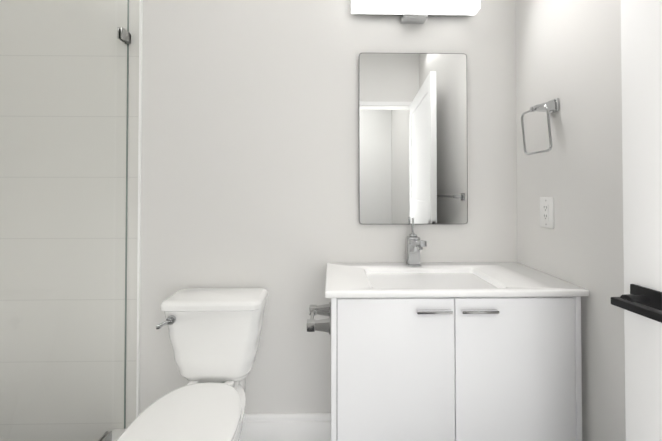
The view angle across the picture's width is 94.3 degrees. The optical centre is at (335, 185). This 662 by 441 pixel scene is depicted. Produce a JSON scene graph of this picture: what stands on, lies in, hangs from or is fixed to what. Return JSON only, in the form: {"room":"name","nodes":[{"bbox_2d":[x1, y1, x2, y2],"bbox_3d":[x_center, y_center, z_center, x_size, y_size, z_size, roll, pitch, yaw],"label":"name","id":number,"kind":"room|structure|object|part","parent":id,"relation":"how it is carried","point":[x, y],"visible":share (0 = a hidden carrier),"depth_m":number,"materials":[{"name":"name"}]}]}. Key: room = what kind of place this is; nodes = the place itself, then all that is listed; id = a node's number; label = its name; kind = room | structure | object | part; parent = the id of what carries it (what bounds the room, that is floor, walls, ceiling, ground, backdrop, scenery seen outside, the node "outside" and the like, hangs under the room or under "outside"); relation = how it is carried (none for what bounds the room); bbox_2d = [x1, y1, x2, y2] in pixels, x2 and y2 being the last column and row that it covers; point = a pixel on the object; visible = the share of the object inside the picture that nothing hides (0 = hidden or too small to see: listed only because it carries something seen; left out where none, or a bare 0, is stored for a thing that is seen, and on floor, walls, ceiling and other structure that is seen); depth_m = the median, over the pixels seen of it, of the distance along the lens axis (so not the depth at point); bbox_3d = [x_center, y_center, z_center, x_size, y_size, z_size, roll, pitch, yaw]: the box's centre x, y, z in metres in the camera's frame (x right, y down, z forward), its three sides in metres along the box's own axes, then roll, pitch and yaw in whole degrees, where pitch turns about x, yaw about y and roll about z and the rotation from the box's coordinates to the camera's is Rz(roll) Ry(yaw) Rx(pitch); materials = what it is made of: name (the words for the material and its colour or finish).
{"room":"bathroom","nodes":[
{"label":"bathroom","id":0,"kind":"room"},
{"bbox_2d":[139,0,516,414],"bbox_3d":[-0.518,-0.064,1.491,3.019,2.600,0.140,0,-1,-1],"label":"wall","id":1,"kind":"structure","parent":0,"point":[250,149],"depth_m":1.43,"materials":[{"name":"white paint"}]},
{"bbox_2d":[0,0,139,440],"bbox_3d":[-1.395,-0.101,1.402,0.981,2.527,0.008,0,-1,-1],"label":"wall tile","id":2,"kind":"structure","parent":1,"relation":"attached to","point":[29,155],"depth_m":1.40,"materials":[{"name":"white tile"}]},
{"bbox_2d":[136,0,142,417],"bbox_3d":[-0.900,-0.134,1.410,0.009,2.461,0.010,0,-1,-1],"label":"trim","id":3,"kind":"structure","parent":1,"relation":"attached to","point":[139,210],"depth_m":1.40,"materials":[{"name":"white paint"}]},
{"bbox_2d":[239,413,330,440],"bbox_3d":[-0.024,1.140,1.406,1.751,0.190,0.018,0,-1,-1],"label":"baseboard","id":4,"kind":"structure","parent":1,"relation":"attached to","point":[286,427],"depth_m":1.40,"materials":[{"name":"white paint"}]},
{"bbox_2d":[359,53,467,223],"bbox_3d":[0.358,-0.220,1.429,0.505,0.795,0.020,0,-1,-1],"label":"mirror","id":5,"kind":"object","parent":1,"relation":"attached to","point":[413,161],"visible":1,"depth_m":1.42,"materials":[{"name":"grey mirror"}]},
{"bbox_2d":[351,0,479,23],"bbox_3d":[0.354,-0.832,1.397,0.568,0.137,0.099,0,-1,-1],"label":"sconce","id":6,"kind":"object","parent":1,"relation":"attached to","point":[413,11],"visible":0.96,"depth_m":1.35,"materials":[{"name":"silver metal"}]},
{"bbox_2d":[515,0,625,440],"bbox_3d":[0.950,-0.083,-0.047,0.140,2.600,2.990,0,-1,-1],"label":"wall","id":7,"kind":"structure","parent":0,"point":[568,53],"depth_m":1.06,"materials":[{"name":"white paint"}]},
{"bbox_2d":[521,98,558,154],"bbox_3d":[0.811,-0.232,1.200,0.091,0.211,0.159,0,-1,-1],"label":"towel ring","id":8,"kind":"object","parent":7,"relation":"attached to","point":[550,107],"visible":1,"depth_m":1.18,"materials":[{"name":"silver metal"}]},
{"bbox_2d":[540,197,553,228],"bbox_3d":[0.852,0.107,1.241,0.008,0.122,0.076,0,-1,-1],"label":"electrical outlet","id":9,"kind":"object","parent":7,"relation":"attached to","point":[546,212],"visible":1,"depth_m":1.23,"materials":[{"name":"white plastic"}]},
{"bbox_3d":[-0.489,1.266,-0.090,3.019,0.100,3.270,0,-1,-1],"label":"floor","id":10,"kind":"structure","parent":0,"visible":0},
{"bbox_2d":[112,429,125,440],"bbox_3d":[-0.941,1.156,0.587,0.104,0.136,1.605,0,-1,-1],"label":"curb","id":11,"kind":"object","parent":10,"relation":"on","point":[115,436],"visible":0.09,"depth_m":1.36,"materials":[{"name":"white stone"}]},
{"bbox_2d":[0,0,130,440],"bbox_3d":[-0.947,0.109,0.943,0.026,1.965,0.922,0,-1,-1],"label":"glass panel","id":12,"kind":"object","parent":11,"relation":"on","point":[123,35],"visible":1,"depth_m":1.19,"materials":[{"name":"grey"}]},
{"bbox_2d":[116,288,267,440],"bbox_3d":[-0.498,0.844,1.056,0.400,0.773,0.687,0,-1,-1],"label":"toilet","id":13,"kind":"object","parent":10,"relation":"on","point":[214,335],"visible":1,"depth_m":1.22,"materials":[{"name":"white ceramic"}]},
{"bbox_2d":[307,218,588,440],"bbox_3d":[0.371,0.687,1.219,0.965,1.092,0.413,0,-1,-1],"label":"bathroom vanity","id":14,"kind":"object","parent":10,"relation":"on","point":[460,351],"visible":1,"depth_m":1.03,"materials":[{"name":"white paint"}]},
{"bbox_2d":[406,218,426,266],"bbox_3d":[0.348,0.248,1.327,0.058,0.212,0.146,0,-1,-1],"label":"faucet","id":15,"kind":"object","parent":14,"relation":"on","point":[415,244],"depth_m":1.35,"materials":[{"name":"silver metal"}]},
{"bbox_3d":[0.371,-1.108,-0.235,0.919,0.555,0.140,0,-1,-1],"label":"wall","id":16,"kind":"structure","parent":0,"visible":0},
{"bbox_2d":[611,0,661,440],"bbox_3d":[0.723,0.195,0.279,0.202,2.028,0.905,0,-1,-1],"label":"door","id":17,"kind":"structure","parent":16,"relation":"in","point":[639,301],"depth_m":0.68,"materials":[{"name":"white paint"}]},
{"bbox_3d":[0.707,0.250,0.653,0.183,0.056,0.156,0,-1,-1],"label":"handle","id":18,"kind":"part","parent":17,"relation":"part of","materials":[{"name":"black metal"}]}
]}

